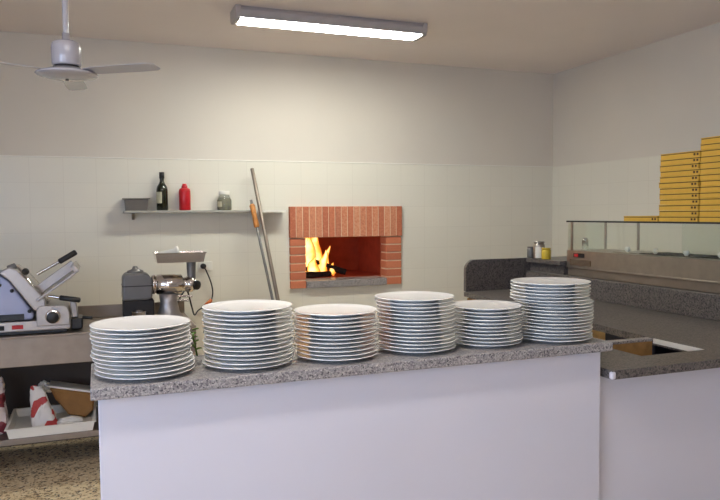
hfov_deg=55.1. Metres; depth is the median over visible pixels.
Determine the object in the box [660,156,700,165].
pizza box
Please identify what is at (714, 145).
pizza box
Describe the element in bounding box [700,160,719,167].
pizza box
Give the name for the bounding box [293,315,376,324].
dinner plate
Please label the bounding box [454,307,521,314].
dinner plate
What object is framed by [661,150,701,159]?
pizza box
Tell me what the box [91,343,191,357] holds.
dinner plate
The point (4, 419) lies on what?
flour bag
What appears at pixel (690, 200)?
pizza box
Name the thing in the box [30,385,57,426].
flour bag
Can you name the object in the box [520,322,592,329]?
dinner plate
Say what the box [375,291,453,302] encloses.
dinner plate
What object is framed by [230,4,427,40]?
ceiling light
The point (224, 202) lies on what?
glass jar
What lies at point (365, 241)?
oven
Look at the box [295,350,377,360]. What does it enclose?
dinner plate
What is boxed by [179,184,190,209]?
canister
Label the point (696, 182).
pizza box
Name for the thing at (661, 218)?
pizza box
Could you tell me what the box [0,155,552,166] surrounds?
trim
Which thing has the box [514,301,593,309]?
dinner plate
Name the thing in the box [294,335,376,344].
dinner plate
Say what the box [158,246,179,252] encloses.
pestle
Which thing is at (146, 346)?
dinner plate
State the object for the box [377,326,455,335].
dinner plate
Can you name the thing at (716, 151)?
pizza box
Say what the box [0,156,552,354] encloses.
wall tiles
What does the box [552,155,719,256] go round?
wall tiles
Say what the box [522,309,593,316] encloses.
dinner plate
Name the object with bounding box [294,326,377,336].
dinner plate
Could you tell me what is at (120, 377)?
dinner plate
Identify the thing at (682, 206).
pizza box
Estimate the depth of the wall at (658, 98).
6.08 m
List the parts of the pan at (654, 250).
lid knob, lid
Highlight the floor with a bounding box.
[0,436,100,499]
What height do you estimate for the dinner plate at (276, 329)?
0.016 m
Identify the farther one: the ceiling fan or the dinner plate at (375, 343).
the ceiling fan
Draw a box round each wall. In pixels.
[0,31,552,165]
[553,22,719,166]
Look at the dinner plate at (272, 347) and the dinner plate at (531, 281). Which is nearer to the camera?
the dinner plate at (272, 347)
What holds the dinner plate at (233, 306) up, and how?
on the dinner plate at (279, 311)
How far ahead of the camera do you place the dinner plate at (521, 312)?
2.57 m
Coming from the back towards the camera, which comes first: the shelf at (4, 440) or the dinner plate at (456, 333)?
the shelf at (4, 440)
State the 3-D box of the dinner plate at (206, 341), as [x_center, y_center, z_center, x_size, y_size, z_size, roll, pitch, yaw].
[-0.374,0.304,2.315,0.300,0.016,0.300,-3,4,-36]
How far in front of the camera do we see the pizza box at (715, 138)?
3.92 m
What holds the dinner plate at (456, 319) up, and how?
on the dinner plate at (457, 323)
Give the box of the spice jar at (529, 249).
[527,247,532,257]
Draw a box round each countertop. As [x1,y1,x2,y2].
[90,337,612,400]
[464,256,719,379]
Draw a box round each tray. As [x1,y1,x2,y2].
[4,401,95,438]
[36,271,77,301]
[152,251,206,262]
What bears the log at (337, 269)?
in the oven
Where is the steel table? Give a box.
[0,301,195,447]
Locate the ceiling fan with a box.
[0,0,159,90]
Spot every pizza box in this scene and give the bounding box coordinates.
[624,216,658,220]
[659,180,700,187]
[659,192,699,198]
[659,204,699,209]
[659,210,699,215]
[659,216,699,221]
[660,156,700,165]
[660,162,700,170]
[660,168,700,176]
[660,174,699,181]
[660,186,700,193]
[660,198,699,204]
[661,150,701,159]
[699,191,719,197]
[699,204,719,209]
[699,210,719,215]
[699,216,719,221]
[700,142,719,149]
[700,154,719,161]
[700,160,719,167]
[700,167,719,173]
[700,173,719,179]
[700,185,719,191]
[700,198,719,203]
[701,136,719,143]
[701,148,719,155]
[701,179,719,185]
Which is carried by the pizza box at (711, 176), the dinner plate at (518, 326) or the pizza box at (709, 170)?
the pizza box at (709, 170)
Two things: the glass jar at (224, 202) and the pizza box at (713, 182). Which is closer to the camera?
the pizza box at (713, 182)
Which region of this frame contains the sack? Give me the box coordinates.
[38,380,93,416]
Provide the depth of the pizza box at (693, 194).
4.13 m
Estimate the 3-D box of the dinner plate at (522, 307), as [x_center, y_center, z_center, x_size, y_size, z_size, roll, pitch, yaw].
[0.765,0.230,2.736,0.308,0.016,0.308,0,3,11]
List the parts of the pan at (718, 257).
lid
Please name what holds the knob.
attached to the grinder
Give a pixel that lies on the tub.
(545, 252)
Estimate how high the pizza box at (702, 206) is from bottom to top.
0.033 m
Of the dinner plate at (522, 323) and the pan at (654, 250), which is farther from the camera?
the pan at (654, 250)
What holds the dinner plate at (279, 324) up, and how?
on the dinner plate at (276, 329)
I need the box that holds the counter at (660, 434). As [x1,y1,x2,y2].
[467,271,719,499]
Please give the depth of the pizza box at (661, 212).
4.14 m
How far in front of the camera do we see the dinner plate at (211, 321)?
2.23 m
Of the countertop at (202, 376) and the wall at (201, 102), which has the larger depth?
the wall at (201, 102)
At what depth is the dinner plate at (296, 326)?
2.35 m
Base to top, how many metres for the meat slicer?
0.494 m
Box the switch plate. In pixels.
[573,253,583,257]
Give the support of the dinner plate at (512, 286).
on the dinner plate at (512, 289)
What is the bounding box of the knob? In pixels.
[193,280,200,289]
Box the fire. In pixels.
[305,237,335,274]
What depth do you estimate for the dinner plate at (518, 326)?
2.57 m
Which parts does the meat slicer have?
maker plate, motor, gauge plate, sharpener knob, pusher rod, carriage rod, carriage post, lock lever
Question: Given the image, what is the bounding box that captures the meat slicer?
[0,250,92,334]
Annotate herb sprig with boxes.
[190,328,201,355]
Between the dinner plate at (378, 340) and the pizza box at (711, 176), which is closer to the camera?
the dinner plate at (378, 340)
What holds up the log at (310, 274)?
in the oven
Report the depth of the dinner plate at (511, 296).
2.64 m
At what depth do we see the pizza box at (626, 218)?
4.43 m
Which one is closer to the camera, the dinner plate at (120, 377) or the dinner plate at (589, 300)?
the dinner plate at (120, 377)
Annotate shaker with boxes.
[581,238,588,249]
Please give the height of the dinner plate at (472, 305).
0.016 m
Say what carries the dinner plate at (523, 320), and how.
on the dinner plate at (522, 323)
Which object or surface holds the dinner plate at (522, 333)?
on the dinner plate at (590, 336)
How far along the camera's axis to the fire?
6.76 m
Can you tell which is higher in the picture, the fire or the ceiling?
the ceiling
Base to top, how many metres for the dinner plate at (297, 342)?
0.016 m
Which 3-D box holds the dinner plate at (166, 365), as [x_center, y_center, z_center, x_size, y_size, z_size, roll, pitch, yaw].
[-0.683,0.356,2.198,0.305,0.016,0.305,2,4,43]
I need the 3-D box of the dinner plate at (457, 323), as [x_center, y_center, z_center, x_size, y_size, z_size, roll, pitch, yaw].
[0.478,0.283,2.647,0.276,0.016,0.276,-1,3,-6]
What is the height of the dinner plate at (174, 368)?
0.016 m
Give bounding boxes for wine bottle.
[156,172,167,209]
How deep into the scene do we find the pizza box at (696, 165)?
4.12 m
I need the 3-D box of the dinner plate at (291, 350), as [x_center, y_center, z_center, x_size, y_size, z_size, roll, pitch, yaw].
[-0.371,0.346,2.320,0.300,0.016,0.300,-2,3,-23]
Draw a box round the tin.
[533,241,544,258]
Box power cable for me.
[177,263,212,315]
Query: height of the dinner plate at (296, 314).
0.016 m
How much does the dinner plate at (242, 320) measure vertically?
0.016 m
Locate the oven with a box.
[288,206,401,288]
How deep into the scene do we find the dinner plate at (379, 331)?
2.46 m
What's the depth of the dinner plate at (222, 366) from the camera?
2.23 m
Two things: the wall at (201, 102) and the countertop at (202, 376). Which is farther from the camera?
the wall at (201, 102)
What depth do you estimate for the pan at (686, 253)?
4.20 m
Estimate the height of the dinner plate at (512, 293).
0.016 m
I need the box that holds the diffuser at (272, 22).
[236,17,421,39]
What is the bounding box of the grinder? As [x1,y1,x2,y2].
[121,251,206,316]
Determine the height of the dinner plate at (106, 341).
0.016 m
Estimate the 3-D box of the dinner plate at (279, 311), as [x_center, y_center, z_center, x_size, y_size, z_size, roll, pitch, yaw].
[-0.375,0.207,2.309,0.300,0.016,0.300,1,3,28]
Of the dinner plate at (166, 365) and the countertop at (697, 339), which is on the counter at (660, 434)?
the countertop at (697, 339)
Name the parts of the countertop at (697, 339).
cross rail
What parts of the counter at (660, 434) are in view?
door, bin panel, panel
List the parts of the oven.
sill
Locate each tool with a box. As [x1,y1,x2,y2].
[249,200,273,299]
[250,168,279,299]
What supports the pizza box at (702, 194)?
on the pizza box at (702, 200)
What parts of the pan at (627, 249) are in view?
lid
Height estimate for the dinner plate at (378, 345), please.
0.016 m
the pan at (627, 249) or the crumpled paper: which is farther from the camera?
the pan at (627, 249)
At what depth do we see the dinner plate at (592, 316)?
2.65 m
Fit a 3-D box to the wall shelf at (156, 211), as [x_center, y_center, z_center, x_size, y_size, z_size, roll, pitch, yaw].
[-1.317,-0.304,5.944,1.370,0.075,0.156,-2,3,-21]
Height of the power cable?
0.414 m
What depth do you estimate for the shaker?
5.04 m
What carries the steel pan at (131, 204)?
on the wall shelf at (156, 211)
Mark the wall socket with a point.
(208, 263)
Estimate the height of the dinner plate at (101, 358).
0.016 m
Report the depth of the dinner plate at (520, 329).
2.57 m
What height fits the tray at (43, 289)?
0.178 m
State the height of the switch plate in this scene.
0.031 m
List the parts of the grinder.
motor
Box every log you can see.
[306,271,331,277]
[316,260,346,274]
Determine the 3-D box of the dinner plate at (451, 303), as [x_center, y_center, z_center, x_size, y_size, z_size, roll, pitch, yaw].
[0.203,0.201,2.541,0.292,0.016,0.292,0,3,5]
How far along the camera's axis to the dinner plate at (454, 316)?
2.46 m
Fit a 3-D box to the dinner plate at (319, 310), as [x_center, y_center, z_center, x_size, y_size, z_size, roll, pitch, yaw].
[-0.086,0.216,2.432,0.294,0.016,0.294,0,3,15]
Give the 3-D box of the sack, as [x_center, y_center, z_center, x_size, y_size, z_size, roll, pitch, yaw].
[-1.892,0.948,4.455,0.331,0.253,0.162,-2,3,-21]
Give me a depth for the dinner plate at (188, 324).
2.10 m
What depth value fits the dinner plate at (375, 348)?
2.35 m
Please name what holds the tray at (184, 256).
on the grinder
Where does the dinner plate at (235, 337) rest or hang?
on the dinner plate at (290, 334)
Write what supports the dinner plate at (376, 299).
on the dinner plate at (451, 303)
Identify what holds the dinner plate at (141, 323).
on the dinner plate at (188, 324)
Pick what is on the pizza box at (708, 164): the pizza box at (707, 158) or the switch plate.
the pizza box at (707, 158)
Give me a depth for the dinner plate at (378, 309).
2.46 m
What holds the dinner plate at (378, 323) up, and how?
on the dinner plate at (378, 327)
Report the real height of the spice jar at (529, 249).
0.089 m
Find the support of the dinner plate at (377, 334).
on the dinner plate at (453, 339)
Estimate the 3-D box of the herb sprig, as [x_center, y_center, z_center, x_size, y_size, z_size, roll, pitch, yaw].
[-0.583,0.324,2.423,0.049,0.104,0.041,0,3,0]
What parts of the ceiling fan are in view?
blade, rod, blade, blade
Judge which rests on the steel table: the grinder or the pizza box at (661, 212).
the grinder
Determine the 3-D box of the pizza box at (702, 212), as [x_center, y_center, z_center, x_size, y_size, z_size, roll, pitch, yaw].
[2.161,-0.212,3.915,0.299,0.033,0.299,-2,3,-21]
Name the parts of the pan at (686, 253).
lid knob, lid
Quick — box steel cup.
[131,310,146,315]
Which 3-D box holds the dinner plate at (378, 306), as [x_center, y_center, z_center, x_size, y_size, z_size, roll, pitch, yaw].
[0.207,0.214,2.545,0.292,0.016,0.292,-1,3,-2]
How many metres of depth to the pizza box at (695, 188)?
4.12 m
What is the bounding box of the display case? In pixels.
[566,220,719,293]
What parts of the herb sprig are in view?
stem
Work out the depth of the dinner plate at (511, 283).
2.64 m
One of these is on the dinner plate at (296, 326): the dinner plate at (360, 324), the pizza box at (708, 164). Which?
the dinner plate at (360, 324)
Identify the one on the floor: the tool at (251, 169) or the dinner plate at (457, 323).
the tool at (251, 169)
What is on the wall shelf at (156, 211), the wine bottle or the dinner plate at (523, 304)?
the wine bottle
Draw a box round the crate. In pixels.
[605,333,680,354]
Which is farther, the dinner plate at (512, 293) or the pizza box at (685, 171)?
the pizza box at (685, 171)
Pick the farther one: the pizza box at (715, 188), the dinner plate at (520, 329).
the pizza box at (715, 188)
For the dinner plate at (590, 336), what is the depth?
2.65 m
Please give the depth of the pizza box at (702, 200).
3.93 m
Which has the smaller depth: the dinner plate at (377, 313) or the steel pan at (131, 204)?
the dinner plate at (377, 313)
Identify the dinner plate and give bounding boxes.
[89,315,189,331]
[89,327,190,340]
[89,331,190,344]
[90,322,190,335]
[90,348,190,362]
[91,334,191,348]
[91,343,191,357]
[92,338,192,353]
[92,350,192,366]
[94,355,194,370]
[94,359,194,374]
[94,364,194,379]
[202,300,292,313]
[202,307,292,317]
[202,315,291,326]
[203,311,292,322]
[203,319,292,330]
[203,323,293,334]
[203,327,293,339]
[203,336,292,347]
[203,339,293,352]
[203,344,292,356]
[203,352,293,364]
[203,356,292,369]
[204,331,293,343]
[204,348,293,360]
[293,311,375,320]
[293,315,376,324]
[293,323,375,332]
[294,304,376,316]
[294,319,377,328]
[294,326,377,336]
[294,330,377,340]
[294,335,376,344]
[294,338,375,348]
[294,341,377,352]
[295,346,377,356]
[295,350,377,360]
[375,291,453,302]
[375,298,453,305]
[376,301,454,309]
[376,308,455,317]
[376,312,454,320]
[376,322,455,331]
[376,333,455,342]
[377,305,455,313]
[377,315,456,324]
[377,318,455,327]
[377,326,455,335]
[377,329,454,338]
[377,339,455,349]
[377,344,455,352]
[378,336,456,345]
[454,300,521,311]
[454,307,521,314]
[454,322,520,329]
[454,328,521,336]
[455,310,523,318]
[455,314,522,322]
[455,318,522,325]
[455,325,521,332]
[455,332,520,339]
[456,335,522,343]
[456,339,521,346]
[510,277,590,286]
[510,282,590,290]
[510,285,590,293]
[510,288,590,296]
[510,292,589,299]
[510,295,589,303]
[513,299,593,306]
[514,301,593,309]
[520,306,593,312]
[520,319,592,325]
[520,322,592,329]
[521,325,592,332]
[521,328,591,335]
[521,331,592,338]
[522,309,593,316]
[522,312,593,319]
[522,315,593,322]
[522,335,592,342]
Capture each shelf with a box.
[0,405,98,446]
[123,210,285,219]
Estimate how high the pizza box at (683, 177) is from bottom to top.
0.033 m
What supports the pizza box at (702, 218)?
on the display case
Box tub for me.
[541,248,550,258]
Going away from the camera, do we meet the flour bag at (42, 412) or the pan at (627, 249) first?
the flour bag at (42, 412)
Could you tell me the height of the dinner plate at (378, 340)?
0.016 m
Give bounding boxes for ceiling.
[0,0,719,73]
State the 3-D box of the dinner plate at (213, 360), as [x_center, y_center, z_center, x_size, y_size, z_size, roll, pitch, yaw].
[-0.372,0.360,2.318,0.300,0.016,0.300,-3,4,-36]
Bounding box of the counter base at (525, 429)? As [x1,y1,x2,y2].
[98,352,599,499]
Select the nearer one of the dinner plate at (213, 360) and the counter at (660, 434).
the dinner plate at (213, 360)
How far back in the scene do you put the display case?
4.43 m
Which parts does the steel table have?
panel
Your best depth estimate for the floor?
4.21 m
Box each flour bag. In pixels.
[0,376,8,434]
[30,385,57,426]
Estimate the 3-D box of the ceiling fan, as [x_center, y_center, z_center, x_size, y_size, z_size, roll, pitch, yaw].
[-1.454,-1.215,3.360,0.858,0.801,0.782,-2,3,-21]
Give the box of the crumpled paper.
[57,415,82,423]
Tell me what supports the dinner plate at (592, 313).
on the dinner plate at (592, 316)
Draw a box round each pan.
[122,198,149,210]
[612,247,652,253]
[639,248,683,256]
[668,250,717,258]
[699,252,719,259]
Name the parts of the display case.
post, post, glass, post, rail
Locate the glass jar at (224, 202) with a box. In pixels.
[217,191,231,209]
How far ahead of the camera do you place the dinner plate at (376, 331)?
2.35 m
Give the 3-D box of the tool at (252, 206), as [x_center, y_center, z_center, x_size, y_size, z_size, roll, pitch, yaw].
[-0.746,0.410,5.872,0.535,1.686,0.104,2,4,34]
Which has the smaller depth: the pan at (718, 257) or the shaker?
the pan at (718, 257)
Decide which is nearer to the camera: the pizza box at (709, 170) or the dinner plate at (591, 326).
the dinner plate at (591, 326)
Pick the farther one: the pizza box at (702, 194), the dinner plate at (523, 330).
the pizza box at (702, 194)
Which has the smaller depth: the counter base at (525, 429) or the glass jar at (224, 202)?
the counter base at (525, 429)
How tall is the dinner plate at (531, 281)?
0.016 m
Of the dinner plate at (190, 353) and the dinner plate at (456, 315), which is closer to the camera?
the dinner plate at (190, 353)
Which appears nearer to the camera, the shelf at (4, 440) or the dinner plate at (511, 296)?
the dinner plate at (511, 296)
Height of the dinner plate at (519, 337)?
0.016 m
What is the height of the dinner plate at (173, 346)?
0.016 m
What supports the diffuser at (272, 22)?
attached to the ceiling light
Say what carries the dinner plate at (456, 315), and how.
on the dinner plate at (456, 319)
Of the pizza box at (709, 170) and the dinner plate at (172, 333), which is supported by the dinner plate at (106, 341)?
the dinner plate at (172, 333)
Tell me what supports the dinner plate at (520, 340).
on the countertop at (202, 376)
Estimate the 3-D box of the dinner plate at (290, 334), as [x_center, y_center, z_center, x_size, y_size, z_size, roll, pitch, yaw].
[-0.371,0.290,2.319,0.300,0.016,0.300,1,3,24]
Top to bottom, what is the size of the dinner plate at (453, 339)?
0.016 m
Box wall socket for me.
[198,261,211,270]
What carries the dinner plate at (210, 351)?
on the dinner plate at (291, 350)
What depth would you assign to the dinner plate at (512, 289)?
2.65 m
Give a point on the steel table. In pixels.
(26, 360)
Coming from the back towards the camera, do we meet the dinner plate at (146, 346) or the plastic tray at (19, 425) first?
the plastic tray at (19, 425)

